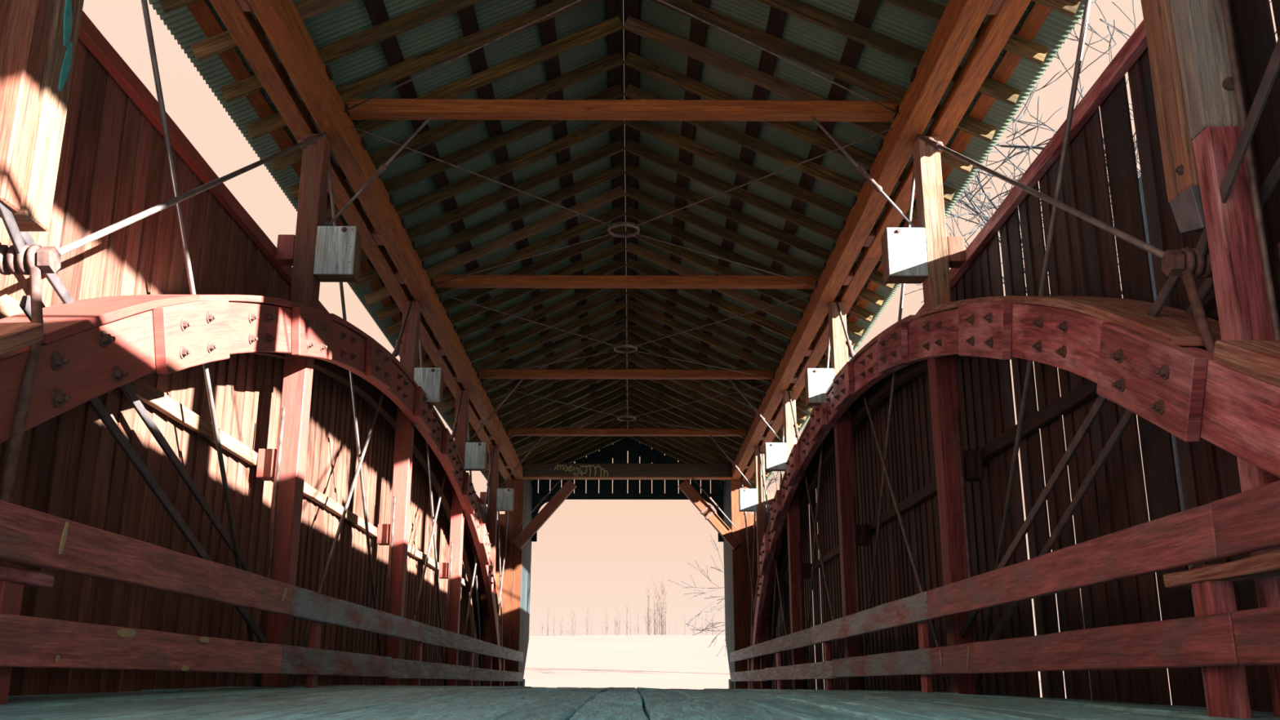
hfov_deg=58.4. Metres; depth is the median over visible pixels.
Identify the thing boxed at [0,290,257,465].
rail
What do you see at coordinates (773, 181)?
rafter
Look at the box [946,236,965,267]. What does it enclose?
block
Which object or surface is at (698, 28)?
batten
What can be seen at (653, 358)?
rafter
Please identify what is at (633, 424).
rafter
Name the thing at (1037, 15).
batten
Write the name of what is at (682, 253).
rafter
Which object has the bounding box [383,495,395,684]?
rod
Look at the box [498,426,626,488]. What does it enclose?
rafter
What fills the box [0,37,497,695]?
wall
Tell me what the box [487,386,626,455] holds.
rafter
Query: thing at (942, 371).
post
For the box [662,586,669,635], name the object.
bare sapling
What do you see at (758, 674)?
board
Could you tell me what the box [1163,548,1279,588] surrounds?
board
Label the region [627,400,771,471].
rafter
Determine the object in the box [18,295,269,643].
bar
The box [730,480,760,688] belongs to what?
wall
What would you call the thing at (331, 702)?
floor
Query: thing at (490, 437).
block
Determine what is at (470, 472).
rod
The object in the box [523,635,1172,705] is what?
ground
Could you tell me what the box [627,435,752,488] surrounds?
rafter
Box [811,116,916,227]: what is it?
rod
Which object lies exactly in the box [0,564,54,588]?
board
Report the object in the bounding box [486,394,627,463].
rafter
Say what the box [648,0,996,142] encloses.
rafter
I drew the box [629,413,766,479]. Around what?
rafter
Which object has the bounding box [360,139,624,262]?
rafter
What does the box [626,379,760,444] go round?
rafter
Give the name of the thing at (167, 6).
rafter
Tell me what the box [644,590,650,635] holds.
bare sapling
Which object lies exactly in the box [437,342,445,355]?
block
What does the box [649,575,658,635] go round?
bare sapling
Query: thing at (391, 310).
rafter
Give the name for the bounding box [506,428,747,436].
tie beam
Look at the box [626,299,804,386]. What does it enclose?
rafter
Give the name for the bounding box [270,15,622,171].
rafter
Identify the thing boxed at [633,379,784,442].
rafter
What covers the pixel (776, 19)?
batten
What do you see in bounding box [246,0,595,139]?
rafter
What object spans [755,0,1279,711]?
wall
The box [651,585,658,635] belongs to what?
bare sapling
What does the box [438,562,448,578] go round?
block
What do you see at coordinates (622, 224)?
ring
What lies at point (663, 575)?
bare sapling
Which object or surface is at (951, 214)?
bare tree
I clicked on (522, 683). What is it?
curb block
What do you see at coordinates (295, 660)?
board
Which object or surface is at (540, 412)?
rafter
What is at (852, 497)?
board
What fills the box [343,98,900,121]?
tie beam
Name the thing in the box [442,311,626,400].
rafter
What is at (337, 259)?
wooden box
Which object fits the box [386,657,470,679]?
board
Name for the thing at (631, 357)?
rafter
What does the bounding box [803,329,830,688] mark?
rod
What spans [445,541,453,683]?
rod
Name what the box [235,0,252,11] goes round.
block
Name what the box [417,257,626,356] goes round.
rafter
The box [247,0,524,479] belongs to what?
top chord timber
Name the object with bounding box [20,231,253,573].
bar
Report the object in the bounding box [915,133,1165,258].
rod
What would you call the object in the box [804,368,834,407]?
wooden box
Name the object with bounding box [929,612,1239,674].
board
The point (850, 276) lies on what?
block
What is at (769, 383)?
rod
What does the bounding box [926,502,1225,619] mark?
board
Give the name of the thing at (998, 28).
top chord timber
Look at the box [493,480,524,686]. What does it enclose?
wall
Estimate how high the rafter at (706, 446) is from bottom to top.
1.660 m
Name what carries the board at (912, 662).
attached to the support at (922, 627)
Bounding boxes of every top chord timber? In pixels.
[209,0,513,479]
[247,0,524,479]
[730,0,993,479]
[741,0,1031,480]
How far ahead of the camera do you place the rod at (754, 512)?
24.90 m
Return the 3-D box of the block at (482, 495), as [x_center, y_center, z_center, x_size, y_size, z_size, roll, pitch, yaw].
[-3.195,2.831,23.470,0.152,0.230,0.181,0,-16,0]
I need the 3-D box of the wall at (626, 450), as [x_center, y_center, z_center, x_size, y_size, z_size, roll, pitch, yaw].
[-0.328,2.788,30.395,5.892,1.536,0.020,0,-16,0]
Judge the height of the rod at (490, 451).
4.900 m
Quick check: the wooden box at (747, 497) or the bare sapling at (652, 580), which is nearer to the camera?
the wooden box at (747, 497)
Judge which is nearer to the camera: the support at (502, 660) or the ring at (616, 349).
the ring at (616, 349)
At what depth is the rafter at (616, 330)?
20.65 m
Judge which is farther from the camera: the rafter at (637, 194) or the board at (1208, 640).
the rafter at (637, 194)
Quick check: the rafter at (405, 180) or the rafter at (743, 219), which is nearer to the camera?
the rafter at (405, 180)
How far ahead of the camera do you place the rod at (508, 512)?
25.22 m
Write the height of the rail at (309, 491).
0.131 m
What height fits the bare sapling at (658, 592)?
4.493 m
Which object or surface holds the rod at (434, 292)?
attached to the top chord timber at (281, 20)
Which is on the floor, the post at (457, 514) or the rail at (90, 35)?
the post at (457, 514)
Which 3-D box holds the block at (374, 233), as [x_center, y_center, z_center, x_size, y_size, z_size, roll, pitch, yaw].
[-2.915,-1.381,12.732,0.076,0.100,0.320,0,-16,0]
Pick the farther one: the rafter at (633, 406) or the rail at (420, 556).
the rafter at (633, 406)
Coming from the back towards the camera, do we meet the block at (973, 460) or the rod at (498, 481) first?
the rod at (498, 481)
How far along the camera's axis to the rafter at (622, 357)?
22.53 m
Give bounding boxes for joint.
[0,244,61,275]
[1161,248,1213,278]
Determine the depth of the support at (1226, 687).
4.57 m
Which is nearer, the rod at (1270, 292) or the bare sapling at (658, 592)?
the rod at (1270, 292)
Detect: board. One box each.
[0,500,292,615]
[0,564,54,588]
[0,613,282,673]
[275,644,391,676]
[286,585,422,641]
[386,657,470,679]
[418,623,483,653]
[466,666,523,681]
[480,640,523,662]
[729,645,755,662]
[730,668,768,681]
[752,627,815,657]
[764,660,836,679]
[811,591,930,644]
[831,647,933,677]
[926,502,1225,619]
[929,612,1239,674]
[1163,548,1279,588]
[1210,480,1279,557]
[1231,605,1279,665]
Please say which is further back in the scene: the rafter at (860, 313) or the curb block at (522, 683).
the curb block at (522, 683)
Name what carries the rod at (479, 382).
attached to the top chord timber at (281, 20)
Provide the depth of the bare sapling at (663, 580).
110.17 m
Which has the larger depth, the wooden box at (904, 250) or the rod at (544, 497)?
the rod at (544, 497)
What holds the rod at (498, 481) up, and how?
attached to the top chord timber at (281, 20)
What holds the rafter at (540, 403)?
attached to the roof
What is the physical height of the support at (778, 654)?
0.880 m
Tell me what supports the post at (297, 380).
on the floor
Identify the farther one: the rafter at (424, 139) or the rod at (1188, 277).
the rafter at (424, 139)
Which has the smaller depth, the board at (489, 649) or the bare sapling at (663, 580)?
the board at (489, 649)
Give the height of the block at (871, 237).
0.100 m
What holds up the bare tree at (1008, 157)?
on the ground
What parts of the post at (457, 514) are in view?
post, post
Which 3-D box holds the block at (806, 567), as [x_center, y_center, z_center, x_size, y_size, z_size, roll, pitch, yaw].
[2.690,3.413,18.523,0.152,0.240,0.182,0,-16,0]
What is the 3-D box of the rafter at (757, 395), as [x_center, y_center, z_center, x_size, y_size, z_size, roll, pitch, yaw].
[1.419,0.317,21.279,3.338,1.660,0.056,0,-16,0]
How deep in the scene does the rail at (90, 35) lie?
7.77 m
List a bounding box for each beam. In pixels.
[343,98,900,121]
[430,275,818,288]
[476,368,774,379]
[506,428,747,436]
[523,462,731,479]
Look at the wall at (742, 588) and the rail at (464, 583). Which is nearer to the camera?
the rail at (464, 583)
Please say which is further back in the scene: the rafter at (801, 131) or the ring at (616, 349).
the ring at (616, 349)
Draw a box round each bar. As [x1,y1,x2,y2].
[0,201,25,253]
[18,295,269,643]
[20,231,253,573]
[959,246,1191,638]
[988,155,1279,640]
[1195,35,1279,257]
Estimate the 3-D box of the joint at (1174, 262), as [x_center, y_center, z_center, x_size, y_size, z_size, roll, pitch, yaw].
[2.603,-0.450,5.324,0.305,0.140,0.140,0,-16,0]
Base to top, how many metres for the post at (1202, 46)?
5.030 m
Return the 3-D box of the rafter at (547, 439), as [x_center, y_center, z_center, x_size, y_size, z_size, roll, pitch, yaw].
[-1.959,1.754,26.367,3.338,1.662,0.056,0,-16,0]
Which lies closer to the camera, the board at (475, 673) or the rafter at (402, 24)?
the rafter at (402, 24)
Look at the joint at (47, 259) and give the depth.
5.24 m
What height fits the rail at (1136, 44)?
0.117 m
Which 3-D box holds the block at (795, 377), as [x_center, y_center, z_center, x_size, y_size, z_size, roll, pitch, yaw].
[2.506,0.289,18.644,0.076,0.100,0.320,0,-16,0]
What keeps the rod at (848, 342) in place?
attached to the post at (843, 438)
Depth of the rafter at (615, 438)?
29.64 m
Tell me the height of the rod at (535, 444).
1.127 m
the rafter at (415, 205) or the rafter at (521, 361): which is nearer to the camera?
the rafter at (415, 205)
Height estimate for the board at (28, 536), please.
0.220 m
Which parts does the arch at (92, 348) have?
splice plate, splice plate, splice plate, splice plate, splice plate, splice plate, splice plate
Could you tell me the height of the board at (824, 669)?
0.202 m
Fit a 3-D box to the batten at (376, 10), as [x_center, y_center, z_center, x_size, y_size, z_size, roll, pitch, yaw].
[-2.243,-1.179,15.668,0.157,0.100,30.450,0,-16,0]
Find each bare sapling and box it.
[614,605,618,635]
[628,610,632,635]
[644,580,653,624]
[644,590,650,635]
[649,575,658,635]
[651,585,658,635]
[652,588,660,632]
[654,589,661,635]
[656,591,661,629]
[657,574,666,635]
[657,585,666,635]
[660,580,666,635]
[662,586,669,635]
[662,592,667,635]
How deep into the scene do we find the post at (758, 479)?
23.28 m
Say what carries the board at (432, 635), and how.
attached to the support at (419, 645)
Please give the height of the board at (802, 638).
0.218 m
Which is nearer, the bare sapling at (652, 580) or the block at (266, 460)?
the block at (266, 460)
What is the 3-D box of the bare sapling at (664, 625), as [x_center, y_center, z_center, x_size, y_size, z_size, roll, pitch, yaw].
[2.372,24.394,110.293,0.701,4.309,0.549,-5,-17,18]
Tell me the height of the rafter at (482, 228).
1.662 m
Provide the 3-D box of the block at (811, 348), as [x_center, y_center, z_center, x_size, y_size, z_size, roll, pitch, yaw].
[2.519,-0.146,17.104,0.076,0.100,0.320,0,-16,0]
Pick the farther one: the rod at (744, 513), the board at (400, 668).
the rod at (744, 513)
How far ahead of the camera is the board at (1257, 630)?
4.13 m
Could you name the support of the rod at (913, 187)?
attached to the post at (843, 438)
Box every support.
[0,562,26,704]
[305,620,321,687]
[413,640,422,685]
[468,652,473,685]
[500,657,504,686]
[747,658,751,688]
[776,652,782,688]
[823,640,831,689]
[917,620,933,693]
[1189,564,1252,718]
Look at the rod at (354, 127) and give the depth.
11.40 m
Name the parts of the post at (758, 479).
post, post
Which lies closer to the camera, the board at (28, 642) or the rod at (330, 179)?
the board at (28, 642)
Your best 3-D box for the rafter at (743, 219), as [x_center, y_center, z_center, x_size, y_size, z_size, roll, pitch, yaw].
[1.477,-1.669,14.247,3.338,1.660,0.056,0,-16,0]
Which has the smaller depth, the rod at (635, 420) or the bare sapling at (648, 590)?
the rod at (635, 420)
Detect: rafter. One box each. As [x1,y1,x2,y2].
[158,0,198,13]
[191,0,353,61]
[220,0,484,102]
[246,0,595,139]
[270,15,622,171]
[288,51,623,199]
[324,84,623,220]
[353,163,624,288]
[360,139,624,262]
[364,185,625,305]
[367,120,624,226]
[374,205,625,321]
[385,226,625,336]
[395,241,626,349]
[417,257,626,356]
[417,272,623,367]
[439,323,626,412]
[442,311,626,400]
[443,299,626,387]
[444,333,626,420]
[448,288,626,370]
[450,347,626,426]
[466,362,626,440]
[466,378,620,442]
[468,353,626,430]
[483,400,627,471]
[484,408,627,476]
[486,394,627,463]
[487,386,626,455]
[493,379,626,444]
[498,413,627,477]
[498,421,627,484]
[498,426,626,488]
[503,435,627,488]
[622,15,974,173]
[623,51,955,202]
[623,84,917,221]
[624,120,879,228]
[624,139,882,261]
[624,164,894,289]
[625,186,884,306]
[625,205,874,322]
[625,226,864,337]
[625,241,855,347]
[626,257,830,356]
[626,288,802,371]
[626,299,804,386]
[626,311,805,399]
[626,323,813,413]
[626,333,807,421]
[626,347,802,428]
[626,353,782,430]
[626,362,782,439]
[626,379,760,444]
[626,386,742,444]
[627,394,754,456]
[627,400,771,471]
[627,407,769,477]
[627,421,755,484]
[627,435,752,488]
[628,272,831,368]
[628,426,755,488]
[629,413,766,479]
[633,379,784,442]
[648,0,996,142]
[756,0,1021,106]
[882,0,1048,64]
[1031,0,1080,17]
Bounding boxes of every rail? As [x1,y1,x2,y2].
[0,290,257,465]
[78,10,501,528]
[254,465,377,537]
[375,526,439,569]
[437,569,470,590]
[752,19,1147,529]
[868,459,984,529]
[980,297,1218,459]
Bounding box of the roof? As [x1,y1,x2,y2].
[148,0,1092,483]
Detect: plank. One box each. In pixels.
[0,0,84,231]
[1140,0,1205,233]
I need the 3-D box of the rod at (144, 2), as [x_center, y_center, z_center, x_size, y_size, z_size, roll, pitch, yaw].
[-2.902,-0.295,7.494,0.034,4.861,4.376,0,-16,-1]
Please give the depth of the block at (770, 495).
23.44 m
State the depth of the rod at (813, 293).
15.93 m
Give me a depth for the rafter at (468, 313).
16.77 m
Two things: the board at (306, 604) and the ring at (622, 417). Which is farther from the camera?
the ring at (622, 417)
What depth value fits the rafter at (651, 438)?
28.97 m
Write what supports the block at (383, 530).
attached to the post at (404, 430)
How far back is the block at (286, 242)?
9.96 m
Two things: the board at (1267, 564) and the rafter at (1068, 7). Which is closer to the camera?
the board at (1267, 564)
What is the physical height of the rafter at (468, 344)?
1.662 m
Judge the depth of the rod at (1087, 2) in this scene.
7.34 m
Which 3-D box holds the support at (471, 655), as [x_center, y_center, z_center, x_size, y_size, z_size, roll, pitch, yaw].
[-2.660,4.860,18.017,0.051,0.880,0.163,0,-16,0]
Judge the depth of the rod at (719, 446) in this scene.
23.70 m
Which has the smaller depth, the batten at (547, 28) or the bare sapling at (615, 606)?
the batten at (547, 28)
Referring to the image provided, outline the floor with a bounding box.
[0,684,1279,719]
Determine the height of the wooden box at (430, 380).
0.445 m
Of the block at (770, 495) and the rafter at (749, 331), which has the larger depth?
the block at (770, 495)
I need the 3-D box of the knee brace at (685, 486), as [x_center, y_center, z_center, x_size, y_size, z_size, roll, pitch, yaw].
[1.663,3.683,27.317,1.484,1.648,0.227,0,-16,-2]
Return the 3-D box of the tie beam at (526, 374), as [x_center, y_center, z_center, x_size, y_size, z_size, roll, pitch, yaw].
[-0.235,0.244,19.413,5.320,0.140,0.171,0,-16,0]
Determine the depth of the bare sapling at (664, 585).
104.07 m
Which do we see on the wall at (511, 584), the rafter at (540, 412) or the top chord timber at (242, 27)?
the top chord timber at (242, 27)
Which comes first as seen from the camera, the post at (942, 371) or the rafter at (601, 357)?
the post at (942, 371)
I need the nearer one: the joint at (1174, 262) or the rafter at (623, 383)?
the joint at (1174, 262)
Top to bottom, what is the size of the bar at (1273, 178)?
3.265 m
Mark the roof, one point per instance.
(348, 19)
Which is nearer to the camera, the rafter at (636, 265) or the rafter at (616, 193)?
the rafter at (616, 193)
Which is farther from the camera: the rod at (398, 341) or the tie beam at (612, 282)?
the tie beam at (612, 282)
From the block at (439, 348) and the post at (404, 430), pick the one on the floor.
the post at (404, 430)
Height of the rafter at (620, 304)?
1.662 m
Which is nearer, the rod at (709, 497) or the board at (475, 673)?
the board at (475, 673)
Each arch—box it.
[0,294,502,686]
[751,295,1279,688]
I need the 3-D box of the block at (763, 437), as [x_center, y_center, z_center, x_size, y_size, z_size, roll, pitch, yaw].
[2.470,1.539,23.071,0.076,0.100,0.320,0,-16,0]
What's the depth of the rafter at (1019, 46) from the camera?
8.96 m
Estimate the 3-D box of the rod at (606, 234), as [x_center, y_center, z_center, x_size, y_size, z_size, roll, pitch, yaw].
[-1.500,-1.182,13.730,3.149,0.135,0.015,-13,-20,39]
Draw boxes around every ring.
[607,221,639,238]
[613,343,637,353]
[617,414,635,421]
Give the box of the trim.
[533,442,722,499]
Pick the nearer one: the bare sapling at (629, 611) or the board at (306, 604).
the board at (306, 604)
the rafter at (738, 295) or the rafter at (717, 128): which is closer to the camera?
the rafter at (717, 128)
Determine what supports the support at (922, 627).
on the floor
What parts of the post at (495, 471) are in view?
post, post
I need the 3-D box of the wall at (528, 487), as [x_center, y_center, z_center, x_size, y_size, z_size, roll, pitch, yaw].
[-2.829,5.678,28.197,0.030,5.600,2.554,0,-16,0]
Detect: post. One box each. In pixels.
[0,0,53,212]
[255,133,330,687]
[380,301,421,685]
[443,390,469,685]
[480,445,499,686]
[754,445,771,688]
[782,391,806,689]
[827,302,865,689]
[912,136,982,694]
[1169,0,1279,716]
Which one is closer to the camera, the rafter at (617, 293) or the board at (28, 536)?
the board at (28, 536)
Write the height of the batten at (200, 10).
0.091 m
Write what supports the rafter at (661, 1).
attached to the top chord timber at (961, 20)
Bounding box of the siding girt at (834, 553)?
[811,529,872,570]
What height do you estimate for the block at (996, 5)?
0.100 m
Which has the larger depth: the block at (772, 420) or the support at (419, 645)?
the block at (772, 420)
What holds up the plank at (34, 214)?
attached to the post at (24, 24)
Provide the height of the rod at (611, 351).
0.135 m
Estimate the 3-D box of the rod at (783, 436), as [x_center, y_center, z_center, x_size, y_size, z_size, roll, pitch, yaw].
[2.506,3.551,20.949,0.034,4.949,4.376,0,-16,1]
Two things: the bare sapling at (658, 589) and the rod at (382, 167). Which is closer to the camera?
the rod at (382, 167)
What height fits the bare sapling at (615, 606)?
3.067 m
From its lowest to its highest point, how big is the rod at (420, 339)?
4.893 m
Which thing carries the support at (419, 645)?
on the floor
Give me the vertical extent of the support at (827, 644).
0.880 m
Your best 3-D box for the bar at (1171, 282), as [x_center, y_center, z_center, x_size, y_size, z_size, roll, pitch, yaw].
[2.563,0.833,7.216,0.022,1.635,4.319,0,-16,0]
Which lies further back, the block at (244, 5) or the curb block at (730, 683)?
the curb block at (730, 683)
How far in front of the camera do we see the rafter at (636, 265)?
17.44 m
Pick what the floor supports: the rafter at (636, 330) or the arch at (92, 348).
the arch at (92, 348)
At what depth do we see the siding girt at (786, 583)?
21.47 m
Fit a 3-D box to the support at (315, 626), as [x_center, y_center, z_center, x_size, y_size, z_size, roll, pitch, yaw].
[-2.585,2.332,9.066,0.051,0.880,0.162,0,-16,0]
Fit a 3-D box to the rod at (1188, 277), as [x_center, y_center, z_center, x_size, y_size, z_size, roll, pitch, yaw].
[2.562,0.555,4.875,0.069,2.086,0.330,3,-16,-10]
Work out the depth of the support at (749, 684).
22.48 m
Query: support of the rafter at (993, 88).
attached to the roof
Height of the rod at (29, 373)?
2.089 m
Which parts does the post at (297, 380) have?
post, post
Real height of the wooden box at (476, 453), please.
0.445 m
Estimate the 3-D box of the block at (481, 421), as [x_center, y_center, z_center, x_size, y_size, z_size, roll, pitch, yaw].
[-2.988,1.119,21.585,0.076,0.100,0.320,0,-16,0]
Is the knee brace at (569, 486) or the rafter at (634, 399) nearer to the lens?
the rafter at (634, 399)
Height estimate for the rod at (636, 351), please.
0.135 m
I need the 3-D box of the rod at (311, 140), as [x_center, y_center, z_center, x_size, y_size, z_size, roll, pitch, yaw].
[-2.784,-1.233,7.739,0.088,2.852,4.291,0,-16,0]
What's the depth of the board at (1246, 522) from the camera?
4.20 m
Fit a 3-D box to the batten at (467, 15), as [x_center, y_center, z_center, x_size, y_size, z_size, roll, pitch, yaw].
[-1.582,-1.478,15.758,0.159,0.101,30.450,0,-16,0]
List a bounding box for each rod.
[0,266,43,502]
[57,132,327,255]
[141,0,261,686]
[258,407,285,684]
[287,301,413,687]
[325,115,432,226]
[328,162,384,684]
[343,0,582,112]
[351,125,612,226]
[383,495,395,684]
[400,390,463,684]
[418,325,446,685]
[430,234,609,285]
[434,292,617,346]
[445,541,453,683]
[457,445,495,684]
[467,377,523,442]
[467,418,483,685]
[476,351,614,378]
[479,382,619,417]
[482,451,491,682]
[492,478,513,669]
[497,480,502,646]
[498,435,543,488]
[518,477,562,527]
[633,382,773,417]
[634,293,814,346]
[635,127,893,226]
[635,351,774,378]
[635,419,747,436]
[637,234,817,286]
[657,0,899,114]
[692,477,736,527]
[710,435,754,488]
[728,378,783,442]
[741,478,759,669]
[750,511,755,645]
[758,446,792,683]
[761,451,769,681]
[768,420,784,688]
[787,391,845,687]
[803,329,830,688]
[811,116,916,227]
[835,302,951,692]
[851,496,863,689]
[860,168,915,689]
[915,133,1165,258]
[955,408,981,694]
[975,0,1091,694]
[1181,269,1215,353]
[1220,0,1279,340]
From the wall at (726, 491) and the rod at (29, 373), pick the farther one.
the wall at (726, 491)
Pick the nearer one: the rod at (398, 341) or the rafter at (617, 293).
the rod at (398, 341)
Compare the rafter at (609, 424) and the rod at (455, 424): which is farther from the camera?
the rafter at (609, 424)
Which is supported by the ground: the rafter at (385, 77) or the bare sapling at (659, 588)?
the bare sapling at (659, 588)
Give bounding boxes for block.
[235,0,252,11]
[255,448,276,480]
[275,234,295,266]
[371,226,383,244]
[376,524,390,545]
[395,267,405,284]
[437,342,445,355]
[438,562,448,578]
[453,371,461,382]
[478,414,484,423]
[480,492,487,504]
[488,431,493,439]
[520,679,524,686]
[728,679,733,688]
[760,432,765,439]
[765,492,773,504]
[768,415,774,424]
[791,372,797,382]
[802,563,811,578]
[804,343,813,355]
[842,268,853,284]
[857,524,870,546]
[862,227,875,246]
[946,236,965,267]
[963,449,983,481]
[986,0,1004,14]
[1267,242,1279,306]
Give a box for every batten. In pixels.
[186,0,488,463]
[363,0,544,451]
[457,4,578,462]
[535,0,603,449]
[652,0,710,450]
[676,6,786,462]
[715,0,879,447]
[776,2,1052,439]
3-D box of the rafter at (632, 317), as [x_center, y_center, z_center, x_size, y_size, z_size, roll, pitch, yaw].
[1.430,-0.044,20.000,3.338,1.660,0.056,0,-16,0]
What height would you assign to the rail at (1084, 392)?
0.143 m
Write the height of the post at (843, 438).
5.030 m
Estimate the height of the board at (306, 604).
0.218 m
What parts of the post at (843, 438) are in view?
post, post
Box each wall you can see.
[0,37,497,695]
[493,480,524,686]
[518,479,533,686]
[530,436,724,493]
[722,480,735,688]
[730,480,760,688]
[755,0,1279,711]
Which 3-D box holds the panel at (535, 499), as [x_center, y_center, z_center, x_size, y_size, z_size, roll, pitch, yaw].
[-2.599,4.144,29.941,0.550,1.200,0.040,0,-16,0]
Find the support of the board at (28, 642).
attached to the support at (11, 593)
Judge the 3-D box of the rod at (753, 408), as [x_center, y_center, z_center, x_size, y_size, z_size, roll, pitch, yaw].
[1.945,0.849,19.249,0.902,1.127,0.068,0,-16,0]
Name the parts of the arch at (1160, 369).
splice plate, splice plate, splice plate, splice plate, splice plate, splice plate, splice plate, splice plate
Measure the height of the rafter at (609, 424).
1.662 m
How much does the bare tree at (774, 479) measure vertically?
9.432 m
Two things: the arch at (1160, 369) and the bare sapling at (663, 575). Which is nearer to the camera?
the arch at (1160, 369)
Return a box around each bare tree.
[667,471,783,655]
[903,0,1271,700]
[946,14,1276,705]
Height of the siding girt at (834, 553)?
0.124 m
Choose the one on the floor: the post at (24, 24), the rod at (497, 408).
the post at (24, 24)
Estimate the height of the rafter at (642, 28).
1.660 m
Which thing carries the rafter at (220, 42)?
attached to the roof
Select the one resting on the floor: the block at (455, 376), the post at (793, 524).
the post at (793, 524)
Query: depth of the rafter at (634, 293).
18.74 m
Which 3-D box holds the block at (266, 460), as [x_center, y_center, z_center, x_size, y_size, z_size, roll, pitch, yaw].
[-3.086,0.873,9.527,0.151,0.240,0.183,0,-16,0]
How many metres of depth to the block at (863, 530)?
13.96 m
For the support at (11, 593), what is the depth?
4.59 m
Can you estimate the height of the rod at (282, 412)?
2.500 m
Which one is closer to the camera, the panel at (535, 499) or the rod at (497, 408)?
the rod at (497, 408)
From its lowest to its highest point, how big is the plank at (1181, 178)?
2.739 m
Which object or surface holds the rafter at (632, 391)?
attached to the roof
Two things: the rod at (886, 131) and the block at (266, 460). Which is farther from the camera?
the rod at (886, 131)
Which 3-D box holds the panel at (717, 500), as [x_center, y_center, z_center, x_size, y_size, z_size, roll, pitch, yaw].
[1.951,4.154,29.976,0.550,1.200,0.040,0,-16,0]
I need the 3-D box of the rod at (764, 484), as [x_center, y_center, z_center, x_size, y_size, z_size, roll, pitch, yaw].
[2.457,3.542,20.910,0.077,4.872,4.375,0,-16,0]
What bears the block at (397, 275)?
attached to the top chord timber at (242, 27)
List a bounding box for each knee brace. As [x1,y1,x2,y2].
[512,479,576,549]
[678,479,742,549]
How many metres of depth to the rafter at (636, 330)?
20.67 m
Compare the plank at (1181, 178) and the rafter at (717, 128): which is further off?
the rafter at (717, 128)
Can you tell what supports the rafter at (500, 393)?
attached to the roof
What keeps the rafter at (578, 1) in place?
attached to the top chord timber at (281, 20)
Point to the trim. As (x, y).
(572, 495)
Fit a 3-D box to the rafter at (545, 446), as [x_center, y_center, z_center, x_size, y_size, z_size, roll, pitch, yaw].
[-1.965,1.935,27.006,3.338,1.662,0.056,0,-16,0]
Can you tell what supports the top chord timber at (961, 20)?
attached to the wall at (726, 491)
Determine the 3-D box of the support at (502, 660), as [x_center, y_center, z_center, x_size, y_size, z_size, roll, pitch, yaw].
[-2.697,6.124,22.492,0.052,0.880,0.162,0,-16,0]
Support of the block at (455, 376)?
attached to the top chord timber at (242, 27)
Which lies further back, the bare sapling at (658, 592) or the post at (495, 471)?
the bare sapling at (658, 592)
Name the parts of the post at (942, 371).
post, post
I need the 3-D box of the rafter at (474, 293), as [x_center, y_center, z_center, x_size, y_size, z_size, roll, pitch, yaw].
[-1.875,-1.135,16.139,3.338,1.662,0.056,0,-16,0]
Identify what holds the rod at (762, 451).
attached to the post at (758, 479)
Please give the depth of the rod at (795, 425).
16.09 m
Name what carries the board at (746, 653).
attached to the support at (749, 684)
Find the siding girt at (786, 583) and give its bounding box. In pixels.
[782,577,789,588]
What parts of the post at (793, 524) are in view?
post, post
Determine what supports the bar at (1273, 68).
attached to the joint at (1174, 262)
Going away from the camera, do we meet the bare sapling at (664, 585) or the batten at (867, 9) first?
the batten at (867, 9)
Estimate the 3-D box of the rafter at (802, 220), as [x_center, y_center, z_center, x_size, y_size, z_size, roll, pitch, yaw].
[1.483,-1.849,13.607,3.338,1.660,0.056,0,-16,0]
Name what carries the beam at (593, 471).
on the wall at (511, 584)
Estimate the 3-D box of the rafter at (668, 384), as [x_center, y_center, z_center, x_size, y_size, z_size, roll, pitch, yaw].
[1.403,0.859,23.196,3.338,1.660,0.056,0,-16,0]
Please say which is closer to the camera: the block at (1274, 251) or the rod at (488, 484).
the block at (1274, 251)
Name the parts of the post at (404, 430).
post, post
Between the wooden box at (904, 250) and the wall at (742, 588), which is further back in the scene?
the wall at (742, 588)
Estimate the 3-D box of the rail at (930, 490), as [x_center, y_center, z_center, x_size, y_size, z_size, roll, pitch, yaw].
[2.851,1.439,11.832,0.072,0.144,4.551,0,-16,0]
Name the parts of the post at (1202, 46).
post, post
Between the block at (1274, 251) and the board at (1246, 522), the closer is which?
the board at (1246, 522)
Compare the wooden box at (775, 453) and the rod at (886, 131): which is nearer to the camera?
the rod at (886, 131)
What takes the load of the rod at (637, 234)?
attached to the top chord timber at (961, 20)
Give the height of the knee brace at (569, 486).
1.652 m
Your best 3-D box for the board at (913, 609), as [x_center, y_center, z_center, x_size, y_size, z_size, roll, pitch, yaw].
[2.193,2.658,11.529,0.056,0.219,5.794,0,-16,0]
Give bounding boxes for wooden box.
[313,226,362,283]
[413,367,444,406]
[464,442,487,471]
[496,488,514,511]
[738,488,756,511]
[764,442,786,471]
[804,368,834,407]
[880,227,928,284]
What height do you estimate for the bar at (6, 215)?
2.521 m
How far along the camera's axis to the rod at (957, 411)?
9.30 m
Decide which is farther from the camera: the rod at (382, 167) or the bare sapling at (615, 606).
the bare sapling at (615, 606)
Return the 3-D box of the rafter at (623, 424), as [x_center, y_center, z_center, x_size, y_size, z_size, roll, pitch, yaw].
[-1.975,2.296,28.285,3.338,1.662,0.056,0,-16,0]
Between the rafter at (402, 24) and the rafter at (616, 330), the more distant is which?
the rafter at (616, 330)
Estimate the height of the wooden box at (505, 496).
0.445 m
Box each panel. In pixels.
[531,495,551,541]
[703,495,723,542]

